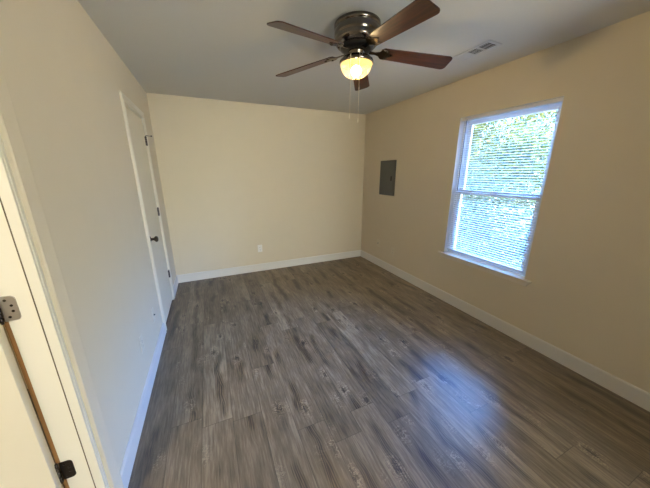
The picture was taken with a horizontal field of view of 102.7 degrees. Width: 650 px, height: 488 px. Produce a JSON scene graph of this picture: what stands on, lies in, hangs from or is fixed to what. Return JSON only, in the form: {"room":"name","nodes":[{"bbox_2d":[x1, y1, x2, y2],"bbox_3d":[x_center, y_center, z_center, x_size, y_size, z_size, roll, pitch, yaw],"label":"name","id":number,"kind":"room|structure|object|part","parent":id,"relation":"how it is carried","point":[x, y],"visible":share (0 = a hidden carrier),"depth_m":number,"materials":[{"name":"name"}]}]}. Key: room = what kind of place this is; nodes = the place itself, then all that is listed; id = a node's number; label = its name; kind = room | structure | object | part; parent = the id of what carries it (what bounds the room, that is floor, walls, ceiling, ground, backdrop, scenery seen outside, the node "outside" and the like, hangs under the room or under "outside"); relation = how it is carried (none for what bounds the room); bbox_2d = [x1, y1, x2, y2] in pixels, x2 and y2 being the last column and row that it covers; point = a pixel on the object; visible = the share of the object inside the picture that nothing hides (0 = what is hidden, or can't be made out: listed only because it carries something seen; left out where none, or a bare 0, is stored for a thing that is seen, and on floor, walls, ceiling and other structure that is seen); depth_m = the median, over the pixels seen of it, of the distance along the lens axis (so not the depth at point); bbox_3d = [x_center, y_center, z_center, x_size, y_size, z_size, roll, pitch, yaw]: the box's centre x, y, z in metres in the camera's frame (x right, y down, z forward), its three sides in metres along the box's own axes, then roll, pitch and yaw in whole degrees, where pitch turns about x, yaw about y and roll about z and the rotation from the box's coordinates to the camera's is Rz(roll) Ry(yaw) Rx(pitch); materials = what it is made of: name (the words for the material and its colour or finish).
{"room":"empty bedroom","nodes":[
{"label":"empty bedroom","id":0,"kind":"room"},
{"bbox_2d":[3,325,27,388],"bbox_3d":[-1.652,0.371,-0.199,1.943,2.440,7.206,-7,17,-23],"label":"wall","id":1,"kind":"structure","parent":0,"point":[3,325],"depth_m":1.82,"materials":[{"name":"paint"}]},
{"bbox_2d":[0,0,175,471],"bbox_3d":[-0.711,0.259,0.202,0.114,2.440,7.206,-7,17,-23],"label":"wall","id":2,"kind":"structure","parent":0,"point":[64,78],"depth_m":1.30,"materials":[{"name":"paint"}]},
{"bbox_2d":[0,296,75,487],"bbox_3d":[-1.375,0.333,0.680,0.814,2.023,0.108,-7,17,-23],"label":"door","id":3,"kind":"structure","parent":2,"relation":"in","point":[26,460],"depth_m":0.93,"materials":[{"name":"paint"}]},
{"bbox_3d":[-1.041,0.218,0.843,0.051,0.102,0.036,-7,17,-23],"label":"door hinge","id":4,"kind":"part","parent":3,"relation":"part of","materials":[{"name":"metal"}]},
{"bbox_3d":[-1.040,0.917,1.035,0.051,0.102,0.036,-7,17,-23],"label":"door hinge","id":5,"kind":"part","parent":3,"relation":"part of","materials":[{"name":"black metal"}]},
{"bbox_2d":[0,61,123,487],"bbox_3d":[-0.849,0.326,0.550,0.143,2.125,0.938,-7,17,-23],"label":"door frame","id":6,"kind":"structure","parent":2,"relation":"attached to","point":[37,340],"depth_m":0.92,"materials":[{"name":"beige paint"}]},
{"bbox_2d":[120,322,165,487],"bbox_3d":[-1.278,0.996,1.901,0.013,0.119,1.462,-7,17,-23],"label":"baseboard","id":7,"kind":"structure","parent":2,"relation":"attached to","point":[126,468],"depth_m":1.60,"materials":[{"name":"white paint"}]},
{"bbox_2d":[119,91,174,332],"bbox_3d":[-1.791,-0.243,2.617,0.130,2.129,0.824,-7,17,-23],"label":"door frame","id":8,"kind":"structure","parent":2,"relation":"attached to","point":[124,100],"depth_m":2.39,"materials":[{"name":"beige paint"}]},
{"bbox_2d":[125,105,172,320],"bbox_3d":[-1.740,-0.232,2.663,0.106,2.038,0.734,-7,17,-23],"label":"door","id":9,"kind":"structure","parent":2,"relation":"in","point":[139,141],"depth_m":2.62,"materials":[{"name":"paint"}]},
{"bbox_3d":[-1.598,-0.045,2.427,0.071,0.065,0.065,-7,17,-23],"label":"knob","id":10,"kind":"part","parent":9,"relation":"part of","materials":[{"name":"brown metal"}]},
{"bbox_2d":[151,308,155,321],"bbox_3d":[-1.458,0.604,2.217,0.015,0.115,0.070,-7,17,-23],"label":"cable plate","id":11,"kind":"object","parent":2,"relation":"attached to","point":[152,310],"visible":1,"depth_m":2.20,"materials":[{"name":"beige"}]},
{"bbox_2d":[173,275,177,294],"bbox_3d":[-2.010,0.558,3.497,0.013,0.119,0.486,-7,17,-23],"label":"baseboard","id":12,"kind":"structure","parent":2,"relation":"attached to","point":[175,285],"depth_m":3.48,"materials":[{"name":"white paint"}]},
{"bbox_2d":[146,93,365,274],"bbox_3d":[-1.625,-0.698,3.690,5.257,2.440,0.150,-7,17,-23],"label":"wall","id":13,"kind":"structure","parent":0,"point":[236,178],"depth_m":3.83,"materials":[{"name":"paint"}]},
{"bbox_2d":[177,250,360,282],"bbox_3d":[-0.717,0.335,4.298,3.050,0.119,0.013,-7,17,-23],"label":"baseboard","id":14,"kind":"structure","parent":13,"relation":"attached to","point":[188,277],"depth_m":4.17,"materials":[{"name":"white paint"}]},
{"bbox_2d":[27,256,649,487],"bbox_3d":[-0.133,1.415,0.783,5.257,0.100,7.506,-7,17,-23],"label":"floor","id":15,"kind":"structure","parent":0,"point":[346,372],"depth_m":1.79,"materials":[{"name":"grey laminate"}]},
{"bbox_2d":[78,0,649,113],"bbox_3d":[-0.139,-1.044,0.107,5.257,0.120,7.506,-7,17,-23],"label":"ceiling","id":16,"kind":"structure","parent":0,"point":[227,50],"depth_m":1.87,"materials":[{"name":"white paint"}]},
{"bbox_2d":[267,0,451,121],"bbox_3d":[0.228,-1.107,1.701,1.270,0.604,1.213,-7,17,-23],"label":"ceiling fan","id":17,"kind":"object","parent":16,"relation":"hanging from","point":[357,33],"visible":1,"depth_m":1.58,"materials":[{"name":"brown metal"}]},
{"bbox_3d":[-0.144,-1.291,1.900,0.488,0.006,0.132,3,28,29],"label":"blade","id":18,"kind":"part","parent":17,"relation":"part of","materials":[{"name":"brown wood"}]},
{"bbox_3d":[-0.088,-1.166,1.447,0.488,0.006,0.132,-19,37,-39],"label":"blade","id":19,"kind":"part","parent":17,"relation":"part of","materials":[{"name":"brown wood"}]},
{"bbox_3d":[0.159,-1.006,1.639,0.004,0.342,0.004,-7,17,-23],"label":"pull chain","id":20,"kind":"part","parent":17,"relation":"part of","materials":[{"name":"beige"}]},
{"bbox_3d":[0.208,-1.153,1.734,0.062,0.061,0.062,-7,17,-23],"label":"bulb","id":21,"kind":"part","parent":17,"relation":"part of","materials":[{"name":"white glass"}]},
{"bbox_3d":[0.208,-1.276,1.700,0.224,0.025,0.224,-7,17,-23],"label":"motor plate","id":22,"kind":"part","parent":17,"relation":"part of","materials":[{"name":"black metal"}]},
{"bbox_3d":[0.214,-0.993,1.637,0.004,0.365,0.004,-7,17,-23],"label":"pull chain","id":23,"kind":"part","parent":17,"relation":"part of","materials":[{"name":"beige"}]},
{"bbox_3d":[0.286,-1.345,2.092,0.132,0.006,0.488,-10,8,13],"label":"blade","id":24,"kind":"part","parent":17,"relation":"part of","materials":[{"name":"brown wood"}]},
{"bbox_3d":[0.377,-1.143,1.358,0.132,0.006,0.488,7,15,-28],"label":"blade","id":25,"kind":"part","parent":17,"relation":"part of","materials":[{"name":"brown wood"}]},
{"bbox_3d":[0.608,-1.253,1.756,0.488,0.006,0.132,3,2,-8],"label":"blade","id":26,"kind":"part","parent":17,"relation":"part of","materials":[{"name":"brown wood"}]},
{"bbox_2d":[452,40,501,60],"bbox_3d":[1.181,-1.512,2.040,0.144,0.008,0.330,-7,17,-23],"label":"ceiling vent","id":27,"kind":"object","parent":16,"relation":"in","point":[483,47],"visible":0.97,"depth_m":2.02,"materials":[{"name":"white metal"}]},
{"bbox_2d":[361,11,649,392],"bbox_3d":[2.199,-0.089,1.441,0.150,2.440,7.206,-7,17,-23],"label":"wall","id":28,"kind":"structure","parent":0,"point":[587,297],"depth_m":2.00,"materials":[{"name":"paint"}]},
{"bbox_2d":[379,160,396,195],"bbox_3d":[0.937,-0.997,3.927,0.022,0.509,0.371,-7,17,-23],"label":"electrical panel","id":29,"kind":"object","parent":28,"relation":"attached to","point":[387,168],"visible":1,"depth_m":3.90,"materials":[{"name":"grey metal"}]},
{"bbox_3d":[0.934,-0.998,3.929,0.005,0.447,0.313,-7,17,-23],"label":"panel door","id":30,"kind":"part","parent":29,"relation":"part of","materials":[{"name":"grey metal"}]},
{"bbox_2d":[438,96,563,285],"bbox_3d":[1.656,-0.481,2.553,0.190,1.534,1.010,-7,17,-23],"label":"window","id":31,"kind":"structure","parent":28,"relation":"in","point":[494,269],"depth_m":2.63,"materials":[{"name":"white plastic"}]},
{"bbox_3d":[1.615,0.212,2.724,0.096,0.020,1.010,-7,17,-23],"label":"sill","id":32,"kind":"part","parent":31,"relation":"part of","materials":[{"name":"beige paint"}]},
{"bbox_3d":[1.673,-0.166,2.650,0.028,0.720,0.831,-7,17,-23],"label":"sash","id":33,"kind":"part","parent":31,"relation":"part of","materials":[{"name":"white plastic"}]},
{"bbox_2d":[447,97,562,271],"bbox_3d":[1.625,-0.527,2.530,0.044,1.423,0.873,-7,17,-23],"label":"mini blind","id":34,"kind":"object","parent":31,"relation":"attached to","point":[556,100],"visible":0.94,"depth_m":2.49,"materials":[{"name":"white plastic"}]},
{"bbox_3d":[1.629,0.149,2.729,0.024,0.014,0.845,-7,17,-23],"label":"rail","id":35,"kind":"part","parent":34,"relation":"part of","materials":[{"name":"white plastic"}]},
{"bbox_3d":[1.630,-0.521,2.541,0.028,1.392,0.015,-7,17,-23],"label":"ladder cord","id":36,"kind":"part","parent":34,"relation":"part of","materials":[{"name":"white fabric"}]},
{"bbox_3d":[1.754,-0.446,2.269,0.028,1.392,0.015,-7,17,-23],"label":"ladder cord","id":37,"kind":"part","parent":34,"relation":"part of","materials":[{"name":"white fabric"}]},
{"bbox_3d":[1.703,-0.835,2.480,0.028,0.750,0.831,-7,17,-23],"label":"sash","id":38,"kind":"part","parent":31,"relation":"part of","materials":[{"name":"white plastic"}]},
{"bbox_2d":[360,250,649,411],"bbox_3d":[1.540,0.688,2.996,0.013,0.119,4.306,-7,17,-23],"label":"baseboard","id":39,"kind":"structure","parent":28,"relation":"attached to","point":[622,388],"depth_m":2.27,"materials":[{"name":"white paint"}]},
{"label":"outside","id":40,"kind":"structure","parent":0,"visible":0},
{"bbox_2d":[455,195,534,262],"bbox_3d":[8.850,-0.984,10.594,19.343,0.120,32.000,-7,17,-23],"label":"ground","id":41,"kind":"structure","parent":40,"point":[469,195],"depth_m":9.56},
{"bbox_2d":[457,150,540,268],"bbox_3d":[2.872,-0.579,4.976,2.735,2.226,4.455,-8,17,-26],"label":"leafy shrub","id":42,"kind":"object","parent":41,"relation":"on","point":[473,172],"visible":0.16,"depth_m":4.38,"materials":[{"name":"green plant"}]},
{"bbox_2d":[460,110,557,217],"bbox_3d":[4.750,-2.356,7.525,4.173,4.281,7.701,-4,16,-15],"label":"leafy tree","id":43,"kind":"object","parent":41,"relation":"on","point":[538,170],"visible":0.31,"depth_m":6.32,"materials":[{"name":"green plant"}]}
]}

